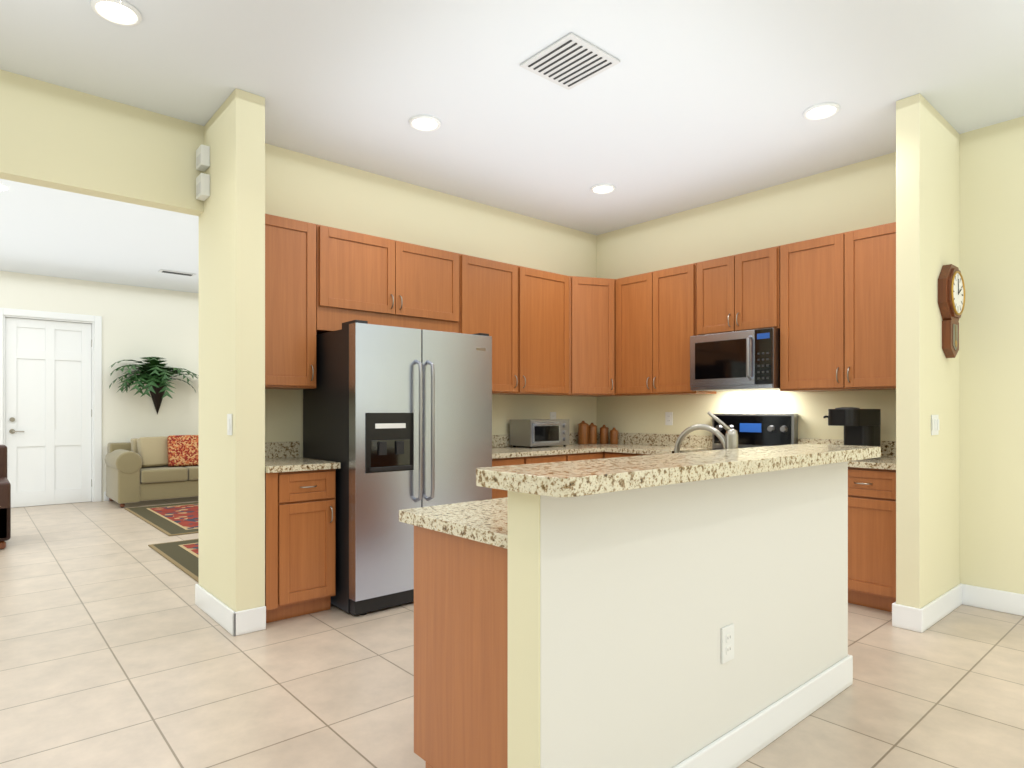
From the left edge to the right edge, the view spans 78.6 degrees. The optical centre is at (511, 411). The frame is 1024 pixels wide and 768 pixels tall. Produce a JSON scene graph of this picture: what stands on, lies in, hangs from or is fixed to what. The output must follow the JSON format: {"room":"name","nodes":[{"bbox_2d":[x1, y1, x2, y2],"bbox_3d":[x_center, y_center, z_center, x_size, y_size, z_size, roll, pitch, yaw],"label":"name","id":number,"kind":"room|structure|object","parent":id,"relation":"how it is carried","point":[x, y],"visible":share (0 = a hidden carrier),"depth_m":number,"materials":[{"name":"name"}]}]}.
{"room":"kitchen","nodes":[
{"label":"kitchen","id":0,"kind":"room"},
{"bbox_2d":[0,271,198,500],"bbox_3d":[-6.304,-0.275,8.015,8.500,2.990,0.120,0,0,-41],"label":"wall","id":1,"kind":"structure","parent":0,"point":[138,323],"depth_m":8.78,"materials":[{"name":"white paint"}]},
{"bbox_2d":[5,317,91,507],"bbox_3d":[-6.050,0.010,8.201,0.923,2.412,0.094,0,0,-41],"label":"entry door","id":2,"kind":"structure","parent":1,"relation":"in","point":[48,404],"depth_m":8.19,"materials":[{"name":"white wood"}]},
{"bbox_2d":[0,308,101,501],"bbox_3d":[-6.064,-0.043,8.213,1.130,2.525,0.138,0,0,-41],"label":"door frame","id":3,"kind":"structure","parent":1,"relation":"attached to","point":[95,322],"depth_m":8.48,"materials":[{"name":"white wood"}]},
{"bbox_2d":[104,492,109,500],"bbox_3d":[-4.318,1.155,9.657,3.350,0.130,0.016,0,0,-41],"label":"baseboard","id":4,"kind":"structure","parent":1,"relation":"attached to","point":[106,498],"depth_m":8.56,"materials":[{"name":"white wood"}]},
{"bbox_2d":[109,357,198,414],"bbox_3d":[-4.840,-0.359,8.701,1.258,0.798,0.760,0,0,-41],"label":"potted plant","id":5,"kind":"object","parent":1,"relation":"attached to","point":[156,374],"visible":0.98,"depth_m":8.57,"materials":[{"name":"green plant"}]},
{"bbox_2d":[199,88,264,611],"bbox_3d":[-1.688,-0.275,3.744,0.160,2.990,0.727,0,0,-41],"label":"wall","id":6,"kind":"structure","parent":0,"point":[232,382],"depth_m":3.50,"materials":[{"name":"beige paint"}]},
{"bbox_2d":[196,144,209,200],"bbox_3d":[-1.878,-1.450,3.798,0.050,0.300,0.115,0,0,-41],"label":"door chime","id":7,"kind":"object","parent":6,"relation":"attached to","point":[203,179],"visible":1,"depth_m":3.76,"materials":[{"name":"white plastic"}]},
{"bbox_2d":[195,584,243,635],"bbox_3d":[-1.734,1.155,3.678,0.036,0.130,0.723,0,0,-41],"label":"baseboard","id":8,"kind":"structure","parent":6,"relation":"attached to","point":[232,621],"depth_m":3.57,"materials":[{"name":"white wood"}]},
{"bbox_2d":[227,414,231,434],"bbox_3d":[-1.571,0.070,3.479,0.010,0.118,0.075,0,0,-41],"label":"light switch","id":9,"kind":"object","parent":6,"relation":"attached to","point":[229,424],"visible":1,"depth_m":3.46,"materials":[{"name":"white plastic"}]},
{"bbox_2d":[0,69,596,456],"bbox_3d":[-2.392,-0.275,3.532,8.500,2.990,0.120,0,0,-41],"label":"wall","id":10,"kind":"structure","parent":0,"point":[54,136],"depth_m":4.20,"materials":[{"name":"beige paint"}]},
{"bbox_2d":[265,214,320,389],"bbox_3d":[-1.515,-0.681,3.997,0.427,1.058,0.328,0,0,-41],"label":"upper cabinet","id":11,"kind":"object","parent":10,"relation":"attached to","point":[292,247],"depth_m":3.91,"materials":[{"name":"brown wood"}]},
{"bbox_2d":[321,225,460,333],"bbox_3d":[-0.925,-0.870,4.512,1.130,0.680,0.328,0,0,-41],"label":"upper cabinet","id":12,"kind":"object","parent":10,"relation":"attached to","point":[375,280],"depth_m":4.35,"materials":[{"name":"brown wood"}]},
{"bbox_2d":[461,254,568,395],"bbox_3d":[-0.005,-0.681,5.292,1.274,1.058,0.362,0,0,-41],"label":"upper cabinet","id":13,"kind":"object","parent":10,"relation":"attached to","point":[524,311],"depth_m":5.17,"materials":[{"name":"brown wood"}]},
{"bbox_2d":[550,412,555,418],"bbox_3d":[0.386,0.060,5.869,0.075,0.118,0.008,0,0,-41],"label":"outlet","id":14,"kind":"object","parent":10,"relation":"attached to","point":[552,415],"visible":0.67,"depth_m":5.86,"materials":[{"name":"white plastic"}]},
{"bbox_2d":[569,276,616,396],"bbox_3d":[0.736,-0.681,5.799,0.800,1.058,0.572,0,0,-41],"label":"upper cabinet","id":15,"kind":"object","parent":10,"relation":"attached to","point":[592,301],"depth_m":5.62,"materials":[{"name":"brown wood"}]},
{"bbox_2d":[0,496,1023,767],"bbox_3d":[-2.002,1.250,3.176,8.620,0.060,13.070,0,0,-41],"label":"floor","id":16,"kind":"structure","parent":0,"point":[118,648],"depth_m":2.85,"materials":[{"name":"tile"}]},
{"bbox_2d":[0,445,10,549],"bbox_3d":[-5.035,0.770,5.572,0.860,0.900,0.830,0,0,-41],"label":"armchair","id":17,"kind":"object","parent":16,"relation":"on","point":[5,509],"visible":1,"depth_m":5.53,"materials":[{"name":"brown leather"}]},
{"bbox_2d":[105,435,198,507],"bbox_3d":[-4.427,0.770,8.922,2.230,0.899,0.940,0,0,-41],"label":"sofa","id":18,"kind":"object","parent":16,"relation":"on","point":[149,468],"visible":0.54,"depth_m":8.32,"materials":[{"name":"fabric"}]},
{"bbox_2d":[124,502,198,535],"bbox_3d":[-3.433,1.214,7.600,1.820,0.010,2.300,0,0,-41],"label":"rug","id":19,"kind":"object","parent":16,"relation":"on","point":[175,519],"visible":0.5,"depth_m":7.24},
{"bbox_2d":[148,539,198,582],"bbox_3d":[-2.323,1.214,5.171,0.800,0.010,2.100,0,0,-41],"label":"rug","id":20,"kind":"object","parent":16,"relation":"on","point":[183,555],"visible":0.17,"depth_m":5.34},
{"bbox_2d":[265,441,339,622],"bbox_3d":[-1.409,0.710,3.882,0.434,1.020,0.642,0,0,-41],"label":"base cabinet","id":21,"kind":"object","parent":16,"relation":"on","point":[300,536],"visible":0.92,"depth_m":3.67,"materials":[{"name":"brown wood"}]},
{"bbox_2d":[303,320,491,614],"bbox_3d":[-0.760,0.338,4.281,1.035,1.765,0.836,0,0,-41],"label":"fridge","id":22,"kind":"object","parent":16,"relation":"on","point":[396,420],"visible":0.85,"depth_m":3.89,"materials":[{"name":"silver metal"}]},
{"bbox_2d":[492,432,603,498],"bbox_3d":[0.311,0.710,5.368,2.007,1.019,0.660,0,0,-41],"label":"base cabinet","id":23,"kind":"object","parent":16,"relation":"on","point":[503,453],"depth_m":5.10,"materials":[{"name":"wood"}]},
{"bbox_2d":[510,419,568,447],"bbox_3d":[0.258,0.185,5.491,0.470,0.240,0.311,0,0,-41],"label":"toaster oven","id":24,"kind":"object","parent":23,"relation":"on","point":[530,433],"visible":1,"depth_m":5.37,"materials":[{"name":"silver plastic"}]},
{"bbox_2d":[578,421,591,443],"bbox_3d":[0.680,0.195,5.973,0.102,0.222,0.102,0,0,40],"label":"canister","id":25,"kind":"object","parent":23,"relation":"on","point":[587,433],"depth_m":5.94,"materials":[{"name":"brown wood"}]},
{"bbox_2d":[592,423,606,443],"bbox_3d":[0.830,0.205,6.046,0.211,0.202,0.097,0,0,-5],"label":"canister","id":26,"kind":"object","parent":23,"relation":"on","point":[603,430],"depth_m":6.01,"materials":[{"name":"orange ceramic"}]},
{"bbox_2d":[607,427,617,443],"bbox_3d":[0.975,0.227,5.978,0.077,0.157,0.077,0,0,40],"label":"canister","id":27,"kind":"object","parent":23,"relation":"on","point":[613,433],"depth_m":5.95,"materials":[{"name":"orange ceramic"}]},
{"bbox_2d":[399,451,847,767],"bbox_3d":[0.558,0.709,2.439,1.910,1.022,0.693,0,0,-41],"label":"kitchen island","id":28,"kind":"object","parent":16,"relation":"on","point":[576,614],"depth_m":1.89,"materials":[{"name":"white paint"}]},
{"bbox_2d":[476,444,880,499],"bbox_3d":[0.757,0.174,2.211,2.010,0.045,0.351,0,0,-41],"label":"island countertop","id":29,"kind":"structure","parent":28,"relation":"on","point":[564,480],"depth_m":1.77,"materials":[{"name":"beige stone"}]},
{"bbox_2d":[674,411,737,452],"bbox_3d":[0.870,0.161,2.833,0.090,0.330,0.327,0,0,-41],"label":"faucet","id":30,"kind":"object","parent":28,"relation":"on","point":[729,440],"visible":0.58,"depth_m":2.77,"materials":[{"name":"silver metal"}]},
{"bbox_2d":[721,623,733,663],"bbox_3d":[0.733,0.786,2.124,0.075,0.118,0.008,0,0,-41],"label":"outlet","id":31,"kind":"object","parent":28,"relation":"attached to","point":[727,643],"visible":1,"depth_m":2.12,"materials":[{"name":"white plastic"}]},
{"bbox_2d":[604,432,711,457],"bbox_3d":[1.260,0.710,5.315,0.644,1.019,0.669,0,0,-41],"label":"base cabinet","id":32,"kind":"object","parent":16,"relation":"on","point":[629,444],"depth_m":5.44,"materials":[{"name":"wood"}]},
{"bbox_2d":[672,414,797,452],"bbox_3d":[1.676,0.618,4.773,0.725,1.205,0.682,0,0,-41],"label":"range","id":33,"kind":"object","parent":16,"relation":"on","point":[758,430],"visible":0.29,"depth_m":4.90,"materials":[{"name":"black metal"}]},
{"bbox_2d":[673,655,852,767],"bbox_3d":[0.782,1.155,2.183,1.942,0.130,0.046,0,0,-41],"label":"baseboard","id":34,"kind":"structure","parent":16,"relation":"on","point":[740,744],"depth_m":2.31,"materials":[{"name":"white wood"}]},
{"bbox_2d":[798,438,895,611],"bbox_3d":[2.234,0.710,4.204,0.639,1.019,0.895,0,0,-41],"label":"base cabinet","id":35,"kind":"object","parent":16,"relation":"on","point":[872,533],"depth_m":3.83,"materials":[{"name":"brown wood"}]},
{"bbox_2d":[823,407,880,458],"bbox_3d":[2.274,0.137,4.184,0.346,0.337,0.279,0,0,-41],"label":"coffee maker","id":36,"kind":"object","parent":35,"relation":"on","point":[862,427],"visible":0.77,"depth_m":4.11,"materials":[{"name":"black plastic"}]},
{"bbox_2d":[0,0,1023,292],"bbox_3d":[-2.002,-1.820,3.176,8.620,0.100,13.070,0,0,-41],"label":"ceiling","id":37,"kind":"structure","parent":0,"point":[684,104],"depth_m":3.44,"materials":[{"name":"white paint"}]},
{"bbox_2d":[90,0,141,25],"bbox_3d":[-1.741,-1.764,2.755,0.194,0.024,0.194,0,0,-41],"label":"recessed light","id":38,"kind":"object","parent":37,"relation":"in","point":[122,12],"visible":1,"depth_m":2.76,"materials":[{"name":"white"}]},
{"bbox_2d":[158,269,195,276],"bbox_3d":[-4.246,-1.761,7.939,0.400,0.014,0.150,0,0,-41],"label":"ceiling vent","id":39,"kind":"object","parent":37,"relation":"in","point":[176,272],"visible":1,"depth_m":7.92,"materials":[{"name":"white metal"}]},
{"bbox_2d":[409,115,440,130],"bbox_3d":[-0.531,-1.764,3.822,0.194,0.024,0.194,0,0,-41],"label":"recessed light","id":40,"kind":"object","parent":37,"relation":"in","point":[424,122],"visible":1,"depth_m":3.82,"materials":[{"name":"white"}]},
{"bbox_2d":[520,33,619,89],"bbox_3d":[0.292,-1.761,3.167,0.360,0.014,0.360,0,0,-41],"label":"ceiling vent","id":41,"kind":"object","parent":37,"relation":"in","point":[569,61],"visible":1,"depth_m":3.15,"materials":[{"name":"white metal"}]},
{"bbox_2d":[591,184,614,193],"bbox_3d":[0.719,-1.764,4.946,0.194,0.024,0.194,0,0,-41],"label":"recessed light","id":42,"kind":"object","parent":37,"relation":"in","point":[602,188],"visible":0.98,"depth_m":4.95,"materials":[{"name":"white"}]},
{"bbox_2d":[803,102,839,119],"bbox_3d":[1.815,-1.764,3.672,0.194,0.024,0.194,0,0,-41],"label":"recessed light","id":43,"kind":"object","parent":37,"relation":"in","point":[820,111],"visible":1,"depth_m":3.67,"materials":[{"name":"white"}]},
{"bbox_2d":[597,116,1023,593],"bbox_3d":[1.201,-0.275,5.969,0.120,2.990,13.070,0,0,-41],"label":"wall","id":44,"kind":"structure","parent":0,"point":[856,196],"depth_m":3.97,"materials":[{"name":"beige paint"}]},
{"bbox_2d":[617,261,715,395],"bbox_3d":[1.317,-0.681,5.444,0.392,1.058,0.937,0,0,-41],"label":"upper cabinet","id":45,"kind":"object","parent":44,"relation":"attached to","point":[658,312],"depth_m":5.33,"materials":[{"name":"brown wood"}]},
{"bbox_2d":[665,412,672,424],"bbox_3d":[1.411,0.060,5.629,0.008,0.118,0.075,0,0,-41],"label":"outlet","id":46,"kind":"object","parent":44,"relation":"attached to","point":[668,418],"visible":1,"depth_m":5.62,"materials":[{"name":"white plastic"}]},
{"bbox_2d":[705,245,780,334],"bbox_3d":[1.829,-0.910,4.906,0.328,0.600,0.686,0,0,-41],"label":"upper cabinet","id":47,"kind":"object","parent":44,"relation":"attached to","point":[743,290],"depth_m":4.74,"materials":[{"name":"brown wood"}]},
{"bbox_2d":[690,328,779,391],"bbox_3d":[1.779,-0.389,4.862,0.456,0.434,0.682,0,0,-41],"label":"microwave","id":48,"kind":"object","parent":47,"relation":"attached to","point":[747,360],"visible":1,"depth_m":4.70,"materials":[{"name":"silver metal"}]},
{"bbox_2d":[780,222,895,391],"bbox_3d":[2.327,-0.681,4.335,0.328,1.058,0.970,0,0,-41],"label":"upper cabinet","id":49,"kind":"object","parent":44,"relation":"attached to","point":[826,305],"depth_m":4.22,"materials":[{"name":"brown wood"}]},
{"bbox_2d":[964,584,1023,615],"bbox_3d":[4.137,1.155,2.496,0.021,0.130,3.934,0,0,-41],"label":"baseboard","id":50,"kind":"structure","parent":44,"relation":"attached to","point":[975,596],"depth_m":3.84,"materials":[{"name":"white wood"}]},
{"bbox_2d":[896,93,959,608],"bbox_3d":[2.518,-0.275,3.773,0.782,2.990,0.120,0,0,-41],"label":"wall","id":51,"kind":"structure","parent":0,"point":[927,370],"depth_m":3.56,"materials":[{"name":"beige paint"}]},
{"bbox_2d":[931,415,938,434],"bbox_3d":[2.457,0.075,3.632,0.124,0.118,0.010,0,0,-41],"label":"light switch","id":52,"kind":"object","parent":51,"relation":"attached to","point":[934,424],"visible":0.96,"depth_m":3.62,"materials":[{"name":"white plastic"}]},
{"bbox_2d":[908,583,963,632],"bbox_3d":[2.533,1.155,3.713,0.758,0.130,0.042,0,0,-41],"label":"baseboard","id":53,"kind":"structure","parent":51,"relation":"attached to","point":[919,620],"depth_m":3.60,"materials":[{"name":"white wood"}]},
{"bbox_2d":[938,264,964,357],"bbox_3d":[2.650,-0.601,3.761,0.333,0.551,0.067,0,0,-41],"label":"wall clock","id":54,"kind":"object","parent":51,"relation":"attached to","point":[951,294],"visible":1,"depth_m":3.71,"materials":[{"name":"brown wood"}]}
]}

